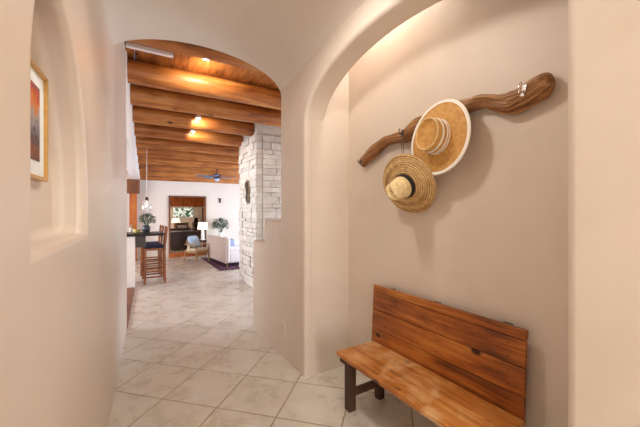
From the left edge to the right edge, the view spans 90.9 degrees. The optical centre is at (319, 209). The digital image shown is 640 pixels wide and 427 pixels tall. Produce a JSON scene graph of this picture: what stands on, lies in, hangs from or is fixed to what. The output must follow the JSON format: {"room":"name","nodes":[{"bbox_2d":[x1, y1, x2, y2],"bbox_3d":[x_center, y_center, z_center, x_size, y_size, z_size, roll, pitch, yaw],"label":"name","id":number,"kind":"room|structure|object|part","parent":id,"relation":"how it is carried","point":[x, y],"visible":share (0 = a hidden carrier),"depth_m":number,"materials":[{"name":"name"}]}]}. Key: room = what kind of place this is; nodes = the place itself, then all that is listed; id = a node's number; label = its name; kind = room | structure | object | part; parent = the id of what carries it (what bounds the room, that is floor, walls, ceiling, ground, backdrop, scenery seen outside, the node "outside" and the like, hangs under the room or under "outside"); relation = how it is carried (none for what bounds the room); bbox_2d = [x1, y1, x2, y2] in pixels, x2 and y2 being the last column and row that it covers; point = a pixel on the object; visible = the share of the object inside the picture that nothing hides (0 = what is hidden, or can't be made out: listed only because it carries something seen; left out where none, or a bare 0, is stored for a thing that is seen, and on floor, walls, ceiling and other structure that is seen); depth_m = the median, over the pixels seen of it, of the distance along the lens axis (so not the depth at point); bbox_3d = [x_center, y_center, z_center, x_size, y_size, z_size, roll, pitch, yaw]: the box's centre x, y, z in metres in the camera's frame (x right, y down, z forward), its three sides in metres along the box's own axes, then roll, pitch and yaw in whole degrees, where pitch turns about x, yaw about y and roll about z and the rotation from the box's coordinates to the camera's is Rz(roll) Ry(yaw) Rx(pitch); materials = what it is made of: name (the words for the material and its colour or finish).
{"room":"traditional dwelling","nodes":[
{"label":"traditional dwelling","id":0,"kind":"room"},
{"bbox_2d":[0,0,139,426],"bbox_3d":[-2.442,-0.300,3.538,0.429,3.800,14.175,0,0,-28],"label":"wall","id":1,"kind":"structure","parent":0,"point":[63,239],"depth_m":1.29,"materials":[{"name":"paint"}]},
{"bbox_2d":[30,57,47,181],"bbox_3d":[-0.975,-0.322,1.017,0.024,0.416,0.590,0,0,-28],"label":"framed picture","id":2,"kind":"object","parent":1,"relation":"attached to","point":[38,80],"visible":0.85,"depth_m":1.20,"materials":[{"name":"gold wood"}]},
{"bbox_2d":[30,79,39,161],"bbox_3d":[-0.979,-0.325,1.025,0.003,0.281,0.428,0,0,-28],"label":"print","id":3,"kind":"object","parent":2,"relation":"attached to","point":[34,90],"depth_m":1.16},
{"bbox_2d":[127,287,134,327],"bbox_3d":[-3.098,1.532,5.138,0.165,0.035,2.360,0,0,-31],"label":"trim","id":4,"kind":"structure","parent":1,"relation":"attached to","point":[130,291],"depth_m":5.30,"materials":[{"name":"brown wood"}]},
{"bbox_2d":[170,248,186,252],"bbox_3d":[-5.249,1.495,12.917,5.500,0.110,4.480,0,0,-31],"label":"floor","id":5,"kind":"structure","parent":0,"point":[173,250],"depth_m":11.20,"materials":[{"name":"tile"}]},
{"bbox_2d":[176,222,187,230],"bbox_3d":[-5.374,0.965,12.354,0.460,0.950,0.450,0,0,-31],"label":"dining chair","id":6,"kind":"object","parent":5,"relation":"on","point":[177,229],"visible":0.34,"depth_m":12.50,"materials":[{"name":"brown wood"}]},
{"bbox_2d":[170,230,203,248],"bbox_3d":[-5.028,1.070,11.693,1.600,0.580,0.900,0,0,-31],"label":"dining table","id":7,"kind":"object","parent":5,"relation":"on","point":[178,238],"visible":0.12,"depth_m":11.29,"materials":[{"name":"brown wood"}]},
{"bbox_3d":[-6.427,1.125,13.791,1.460,0.630,0.500,0,0,-31],"label":"sideboard","id":8,"kind":"object","parent":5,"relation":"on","visible":0},
{"bbox_2d":[171,218,180,228],"bbox_3d":[-6.305,0.585,13.784,0.380,0.450,0.380,0,0,-31],"label":"table lamp","id":9,"kind":"object","parent":8,"relation":"on","point":[174,220],"visible":0.86,"depth_m":13.68,"materials":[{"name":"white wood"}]},
{"bbox_3d":[-6.305,0.455,13.784,0.380,0.190,0.380,0,0,-31],"label":"lamp shade","id":10,"kind":"part","parent":9,"relation":"part of","materials":[{"name":"fabric"}]},
{"bbox_2d":[127,172,240,259],"bbox_3d":[-4.672,0.100,10.533,9.400,2.900,0.150,0,0,-31],"label":"wall","id":11,"kind":"structure","parent":0,"point":[158,193],"depth_m":10.58,"materials":[{"name":"beige paint"}]},
{"bbox_2d":[169,252,204,257],"bbox_3d":[-4.478,1.488,10.646,1.170,0.125,0.280,0,0,-31],"label":"trim","id":12,"kind":"structure","parent":11,"relation":"attached to","point":[176,254],"depth_m":10.45,"materials":[{"name":"orange wood"}]},
{"bbox_2d":[169,196,205,253],"bbox_3d":[-4.478,0.540,10.646,1.170,2.020,0.220,0,0,-31],"label":"door frame","id":13,"kind":"structure","parent":11,"relation":"in","point":[204,197],"depth_m":10.71,"materials":[{"name":"brown wood"}]},
{"bbox_2d":[170,206,203,229],"bbox_3d":[-6.344,0.200,14.375,5.350,2.700,0.150,0,0,-31],"label":"wall","id":14,"kind":"structure","parent":0,"point":[197,218],"depth_m":14.52,"materials":[{"name":"beige paint"}]},
{"bbox_2d":[173,207,193,217],"bbox_3d":[-6.244,0.110,14.395,0.900,0.480,0.120,0,0,-31],"label":"window","id":15,"kind":"structure","parent":14,"relation":"in","point":[173,207],"depth_m":14.36,"materials":[{"name":"white paint"}]},
{"bbox_2d":[170,197,203,205],"bbox_3d":[-6.267,-0.585,14.298,5.000,0.830,0.058,0,0,-31],"label":"trim","id":16,"kind":"structure","parent":14,"relation":"attached to","point":[174,201],"depth_m":14.37,"materials":[{"name":"orange wood"}]},
{"bbox_2d":[124,41,279,171],"bbox_3d":[-2.486,-1.721,6.976,9.425,1.166,8.500,0,0,-31],"label":"ceiling","id":17,"kind":"structure","parent":0,"point":[179,61],"depth_m":4.40,"materials":[{"name":"brown wood"}]},
{"bbox_2d":[126,42,173,57],"bbox_3d":[-2.108,-1.986,3.915,0.520,0.050,0.060,0,0,-31],"label":"rail","id":18,"kind":"object","parent":17,"relation":"attached to","point":[130,45],"visible":1,"depth_m":3.90,"materials":[{"name":"white metal"}]},
{"bbox_2d":[136,136,238,155],"bbox_3d":[-1.388,-1.456,8.078,5.933,0.286,0.292,0,0,-31],"label":"ceiling beam","id":19,"kind":"structure","parent":17,"relation":"attached to","point":[141,142],"depth_m":6.97,"materials":[{"name":"brown wood"}]},
{"bbox_2d":[141,197,151,211],"bbox_3d":[-3.676,-0.633,6.684,0.200,1.365,0.200,0,0,-31],"label":"pendant lamp","id":20,"kind":"object","parent":19,"relation":"hanging from","point":[146,206],"visible":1,"depth_m":6.62,"materials":[{"name":"clear glass"}]},
{"bbox_2d":[137,147,238,162],"bbox_3d":[-1.718,-1.366,8.651,5.899,0.277,0.275,0,0,-31],"label":"ceiling beam","id":21,"kind":"structure","parent":17,"relation":"attached to","point":[147,152],"depth_m":7.59,"materials":[{"name":"brown wood"}]},
{"bbox_2d":[137,175,238,183],"bbox_3d":[-3.035,-1.030,10.940,5.761,0.250,0.247,0,0,-31],"label":"ceiling beam","id":22,"kind":"structure","parent":17,"relation":"attached to","point":[142,177],"depth_m":10.07,"materials":[{"name":"brown wood"}]},
{"bbox_2d":[134,122,242,146],"bbox_3d":[-2.653,-1.543,6.477,2.180,0.282,0.282,0,0,-31],"label":"ceiling beam","id":23,"kind":"structure","parent":17,"relation":"attached to","point":[140,129],"depth_m":6.33,"materials":[{"name":"brown wood"}]},
{"bbox_2d":[138,156,238,169],"bbox_3d":[-2.052,-1.281,9.232,5.864,0.263,0.267,0,0,-31],"label":"ceiling beam","id":24,"kind":"structure","parent":17,"relation":"attached to","point":[141,159],"depth_m":8.25,"materials":[{"name":"brown wood"}]},
{"bbox_2d":[139,163,239,174],"bbox_3d":[-2.387,-1.199,9.814,5.829,0.260,0.264,0,0,-31],"label":"ceiling beam","id":25,"kind":"structure","parent":17,"relation":"attached to","point":[154,167],"depth_m":8.86,"materials":[{"name":"brown wood"}]},
{"bbox_2d":[139,170,239,179],"bbox_3d":[-2.716,-1.113,10.385,5.795,0.251,0.258,0,0,-31],"label":"ceiling beam","id":26,"kind":"structure","parent":17,"relation":"attached to","point":[141,172],"depth_m":9.37,"materials":[{"name":"brown wood"}]},
{"bbox_2d":[132,105,253,135],"bbox_3d":[-2.311,-1.635,5.842,2.177,0.292,0.292,0,0,-31],"label":"ceiling beam","id":27,"kind":"structure","parent":17,"relation":"attached to","point":[140,114],"depth_m":5.68,"materials":[{"name":"brown wood"}]},
{"bbox_2d":[129,39,263,72],"bbox_3d":[0.391,-2.002,4.915,6.190,0.319,0.321,0,0,-31],"label":"ceiling beam","id":28,"kind":"structure","parent":17,"relation":"attached to","point":[198,51],"depth_m":3.71,"materials":[{"name":"brown wood"}]},
{"bbox_2d":[127,58,280,109],"bbox_3d":[-0.031,-1.812,5.607,6.190,0.305,0.308,0,0,-31],"label":"ceiling beam","id":29,"kind":"structure","parent":17,"relation":"attached to","point":[138,73],"depth_m":4.45,"materials":[{"name":"brown wood"}]},
{"bbox_2d":[130,84,280,126],"bbox_3d":[-0.326,-1.732,6.231,6.044,0.314,0.315,0,0,-31],"label":"ceiling beam","id":30,"kind":"structure","parent":17,"relation":"attached to","point":[144,96],"depth_m":5.12,"materials":[{"name":"brown wood"}]},
{"bbox_2d":[197,169,236,180],"bbox_3d":[-2.987,-1.121,9.041,1.070,0.601,1.101,0,0,-31],"label":"ceiling fan","id":31,"kind":"object","parent":17,"relation":"hanging from","point":[216,176],"visible":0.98,"depth_m":9.01,"materials":[{"name":"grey metal"}]},
{"bbox_2d":[105,0,366,92],"bbox_3d":[0.174,-1.520,0.352,2.165,0.580,5.820,0,0,-31],"label":"ceiling","id":32,"kind":"structure","parent":0,"point":[278,38],"depth_m":2.56,"materials":[{"name":"paint"}]},
{"bbox_2d":[108,255,438,426],"bbox_3d":[0.189,1.610,5.065,6.800,0.120,14.250,0,0,-31],"label":"floor","id":33,"kind":"structure","parent":0,"point":[193,355],"depth_m":2.95,"materials":[{"name":"tile"}]},
{"bbox_2d":[127,179,139,260],"bbox_3d":[-5.672,0.315,9.542,0.360,2.470,0.220,0,0,-31],"label":"post","id":34,"kind":"object","parent":33,"relation":"on","point":[133,185],"visible":0.69,"depth_m":9.47,"materials":[{"name":"orange wood"}]},
{"bbox_2d":[140,225,163,278],"bbox_3d":[-3.919,0.954,7.356,0.456,1.192,0.430,0,0,-34],"label":"bar stool","id":35,"kind":"object","parent":33,"relation":"on","point":[159,257],"visible":0.66,"depth_m":7.28,"materials":[{"name":"brown wood"}]},
{"bbox_3d":[-4.194,1.190,7.399,0.052,0.720,0.042,0,0,-34],"label":"leg","id":36,"kind":"part","parent":35,"relation":"part of","materials":[{"name":"brown wood"}]},
{"bbox_3d":[-3.979,1.190,7.085,0.052,0.720,0.042,0,0,-34],"label":"leg","id":37,"kind":"part","parent":35,"relation":"part of","materials":[{"name":"brown wood"}]},
{"bbox_2d":[146,241,159,243],"bbox_3d":[-3.948,0.777,7.337,0.365,0.055,0.400,0,0,-34],"label":"cushion","id":38,"kind":"object","parent":35,"relation":"on","point":[152,242],"depth_m":7.27,"materials":[{"name":"blue fabric"}]},
{"bbox_3d":[-3.676,1.190,7.293,0.057,0.721,0.042,0,0,-34],"label":"leg","id":39,"kind":"part","parent":35,"relation":"part of","materials":[{"name":"brown wood"}]},
{"bbox_3d":[-3.661,0.595,7.303,0.091,0.474,0.042,0,0,-34],"label":"post","id":40,"kind":"part","parent":35,"relation":"part of","materials":[{"name":"brown wood"}]},
{"bbox_2d":[144,226,167,284],"bbox_3d":[-3.549,0.954,6.807,0.456,1.192,0.430,0,0,-29],"label":"bar stool","id":41,"kind":"object","parent":33,"relation":"on","point":[149,247],"visible":0.98,"depth_m":6.70,"materials":[{"name":"brown wood"}]},
{"bbox_3d":[-3.632,1.190,6.542,0.052,0.720,0.042,0,0,-29],"label":"leg","id":42,"kind":"part","parent":41,"relation":"part of","materials":[{"name":"brown wood"}]},
{"bbox_2d":[144,244,163,248],"bbox_3d":[-3.579,0.777,6.790,0.365,0.055,0.400,0,0,-29],"label":"cushion","id":43,"kind":"object","parent":41,"relation":"on","point":[148,246],"depth_m":6.66,"materials":[{"name":"blue fabric"}]},
{"bbox_3d":[-3.566,0.828,6.798,0.415,0.045,0.430,0,0,-29],"label":"seat","id":44,"kind":"part","parent":41,"relation":"part of","materials":[{"name":"brown wood"}]},
{"bbox_3d":[-3.312,1.190,6.723,0.057,0.721,0.042,0,0,-29],"label":"leg","id":45,"kind":"part","parent":41,"relation":"part of","materials":[{"name":"brown wood"}]},
{"bbox_3d":[-3.297,0.595,6.731,0.091,0.474,0.042,0,0,-29],"label":"post","id":46,"kind":"part","parent":41,"relation":"part of","materials":[{"name":"brown wood"}]},
{"bbox_2d":[183,240,209,263],"bbox_3d":[-3.713,1.206,9.465,0.587,0.693,0.557,0,0,27],"label":"armchair","id":47,"kind":"object","parent":33,"relation":"on","point":[200,249],"visible":0.69,"depth_m":9.32,"materials":[{"name":"brown wood"}]},
{"bbox_2d":[187,236,199,246],"bbox_3d":[-3.808,0.950,9.520,0.228,0.341,0.400,0,0,26],"label":"throw pillow","id":48,"kind":"object","parent":47,"relation":"on","point":[192,240],"visible":0.92,"depth_m":9.44,"materials":[{"name":"blue fabric"}]},
{"bbox_3d":[-3.836,1.055,9.526,0.270,0.342,0.500,0,0,27],"label":"backrest","id":49,"kind":"part","parent":47,"relation":"part of","materials":[{"name":"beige fabric"}]},
{"bbox_3d":[-3.699,1.240,9.458,0.475,0.045,0.475,0,0,27],"label":"seat frame","id":50,"kind":"part","parent":47,"relation":"part of","materials":[{"name":"brown wood"}]},
{"bbox_2d":[186,247,207,251],"bbox_3d":[-3.676,1.172,9.446,0.440,0.090,0.458,0,0,27],"label":"seat cushion","id":51,"kind":"object","parent":47,"relation":"on","point":[189,249],"depth_m":9.28,"materials":[{"name":"beige fabric"}]},
{"bbox_2d":[201,257,239,270],"bbox_3d":[-2.252,1.544,9.639,2.200,0.012,2.500,0,0,-31],"label":"area rug","id":52,"kind":"object","parent":33,"relation":"on","point":[220,266],"visible":0.36,"depth_m":8.89,"materials":[{"name":"purple fabric"}]},
{"bbox_2d":[207,234,239,266],"bbox_3d":[-2.657,1.145,9.401,0.940,0.785,1.750,0,0,-36],"label":"sofa","id":53,"kind":"object","parent":52,"relation":"on","point":[225,250],"visible":0.71,"depth_m":8.68,"materials":[{"name":"beige fabric"}]},
{"bbox_3d":[-2.959,1.095,9.182,0.085,0.685,1.750,0,0,-36],"label":"backrest","id":54,"kind":"part","parent":53,"relation":"part of","materials":[{"name":"white fabric"}]},
{"bbox_2d":[230,238,234,246],"bbox_3d":[-2.641,0.948,8.995,0.210,0.280,0.635,0,0,-36],"label":"cushion","id":55,"kind":"object","parent":53,"relation":"on","point":[232,243],"depth_m":8.76,"materials":[{"name":"blue fabric"}]},
{"bbox_3d":[-2.158,1.223,8.805,0.810,0.430,0.200,0,0,-36],"label":"arm","id":56,"kind":"part","parent":53,"relation":"part of","materials":[{"name":"white fabric"}]},
{"bbox_2d":[238,123,280,287],"bbox_3d":[-0.673,-0.099,7.104,2.033,3.303,1.125,0,0,-31],"label":"stone wall","id":57,"kind":"structure","parent":33,"relation":"on","point":[259,162],"depth_m":6.33,"materials":[{"name":"white stone"}]},
{"bbox_2d":[245,180,249,203],"bbox_3d":[-1.508,-0.380,6.501,0.075,0.498,0.189,0,0,-31],"label":"carving","id":58,"kind":"object","parent":57,"relation":"attached to","point":[247,189],"visible":1,"depth_m":6.45,"materials":[{"name":"wood"}]},
{"bbox_2d":[336,285,527,426],"bbox_3d":[0.631,1.097,2.107,0.470,0.906,1.229,0,0,-31],"label":"wooden bench","id":59,"kind":"object","parent":33,"relation":"on","point":[455,367],"visible":1,"depth_m":2.00,"materials":[{"name":"brown wood"}]},
{"bbox_3d":[0.235,1.348,2.446,0.066,0.404,0.066,0,0,-31],"label":"leg","id":60,"kind":"part","parent":59,"relation":"part of","materials":[{"name":"brown wood"}]},
{"bbox_3d":[0.491,1.350,2.602,0.060,0.400,0.060,0,0,-31],"label":"leg","id":61,"kind":"part","parent":59,"relation":"part of","materials":[{"name":"brown wood"}]},
{"bbox_3d":[0.603,1.130,2.073,0.386,0.041,1.200,0,0,-31],"label":"seat","id":62,"kind":"part","parent":59,"relation":"part of","materials":[{"name":"brown wood"}]},
{"bbox_3d":[-3.939,1.270,10.483,0.400,0.560,0.400,0,0,-31],"label":"side table","id":63,"kind":"object","parent":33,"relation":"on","visible":0},
{"bbox_2d":[197,222,207,239],"bbox_3d":[-3.903,0.703,10.482,0.330,0.575,0.330,0,0,-31],"label":"table lamp","id":64,"kind":"object","parent":63,"relation":"on","point":[201,225],"visible":1,"depth_m":10.40,"materials":[{"name":"white fabric"}]},
{"bbox_3d":[-3.903,0.527,10.482,0.330,0.225,0.330,0,0,-31],"label":"lamp shade","id":65,"kind":"part","parent":64,"relation":"part of","materials":[{"name":"fabric"}]},
{"bbox_3d":[-3.403,1.240,10.834,0.440,0.620,0.440,0,0,-31],"label":"side table","id":66,"kind":"object","parent":33,"relation":"on","visible":0},
{"bbox_2d":[211,218,228,236],"bbox_3d":[-3.403,0.594,10.803,0.666,0.673,0.676,0,0,-31],"label":"potted plant","id":67,"kind":"object","parent":66,"relation":"on","point":[220,233],"visible":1,"depth_m":10.75,"materials":[{"name":"green plant"}]},
{"bbox_2d":[312,72,348,374],"bbox_3d":[0.051,-0.325,3.169,0.450,3.850,0.244,0,0,-31],"label":"wall","id":68,"kind":"structure","parent":0,"point":[330,136],"depth_m":3.06,"materials":[{"name":"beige paint"}]},
{"bbox_2d":[253,0,639,426],"bbox_3d":[0.950,-0.300,1.341,0.220,3.800,6.700,0,0,-31],"label":"wall","id":69,"kind":"structure","parent":0,"point":[604,35],"depth_m":1.14,"materials":[{"name":"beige paint"}]},
{"bbox_2d":[349,0,567,426],"bbox_3d":[0.917,-0.325,2.288,0.150,3.850,2.550,0,0,-31],"label":"wall","id":70,"kind":"structure","parent":0,"point":[492,241],"depth_m":1.98,"materials":[{"name":"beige paint"}]},
{"bbox_2d":[357,72,555,166],"bbox_3d":[0.753,-0.555,2.257,0.157,0.328,1.581,0,0,-31],"label":"rack","id":71,"kind":"object","parent":70,"relation":"attached to","point":[540,87],"visible":0.78,"depth_m":1.79,"materials":[{"name":"brown wood"}]},
{"bbox_2d":[383,135,435,212],"bbox_3d":[0.638,-0.282,2.292,0.348,0.608,0.329,0,0,9],"label":"straw hat","id":72,"kind":"object","parent":71,"relation":"hanging from","point":[409,184],"visible":1,"depth_m":2.20,"materials":[{"name":"wicker"}]},
{"bbox_3d":[0.548,-0.144,2.225,0.173,0.172,0.172,-25,-5,-35],"label":"crown","id":73,"kind":"part","parent":72,"relation":"part of","materials":[{"name":"wicker"}]},
{"bbox_2d":[411,99,470,174],"bbox_3d":[0.748,-0.482,2.078,0.164,0.504,0.476,0,0,-27],"label":"sun hat","id":74,"kind":"object","parent":71,"relation":"hanging from","point":[441,137],"visible":0.96,"depth_m":2.02,"materials":[{"name":"wicker"}]},
{"bbox_3d":[0.739,-0.489,2.070,0.113,0.242,0.210,7,-3,-30],"label":"crown","id":75,"kind":"part","parent":74,"relation":"part of","materials":[{"name":"wicker"}]},
{"bbox_3d":[-5.533,1.544,6.118,3.030,0.012,6.490,0,0,-31],"label":"floor","id":76,"kind":"structure","parent":0,"visible":0},
{"bbox_2d":[127,231,163,287],"bbox_3d":[-3.915,1.012,6.432,1.260,1.075,0.740,0,0,-31],"label":"bar","id":77,"kind":"object","parent":76,"relation":"on","point":[134,240],"visible":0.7,"depth_m":6.20,"materials":[{"name":"white paint"}]},
{"bbox_2d":[129,223,132,232],"bbox_3d":[-3.882,0.375,6.476,0.064,0.200,0.064,0,0,-31],"label":"bottle","id":78,"kind":"object","parent":77,"relation":"on","point":[131,227],"visible":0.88,"depth_m":6.45,"materials":[{"name":"clear glass"}]},
{"bbox_2d":[127,231,163,236],"bbox_3d":[-3.915,0.497,6.432,1.260,0.045,0.740,0,0,-31],"label":"countertop","id":79,"kind":"structure","parent":77,"relation":"on","point":[152,233],"depth_m":6.37,"materials":[{"name":"stone"}]},
{"bbox_2d":[138,213,156,232],"bbox_3d":[-3.677,0.262,6.689,0.396,0.426,0.390,0,0,-31],"label":"potted plant","id":80,"kind":"object","parent":77,"relation":"on","point":[146,228],"visible":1,"depth_m":6.64,"materials":[{"name":"green plant"}]},
{"bbox_3d":[-3.684,0.400,6.679,0.170,0.150,0.170,0,0,-31],"label":"pot","id":81,"kind":"part","parent":80,"relation":"part of","materials":[{"name":"ceramic"}]},
{"label":"outside","id":82,"kind":"structure","parent":0,"visible":0},
{"bbox_2d":[174,208,192,216],"bbox_3d":[-7.303,0.589,16.293,5.677,2.091,1.158,0,0,-31],"label":"hedge","id":83,"kind":"object","parent":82,"point":[176,209],"visible":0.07,"depth_m":16.42,"materials":[{"name":"green plant"}]}
]}

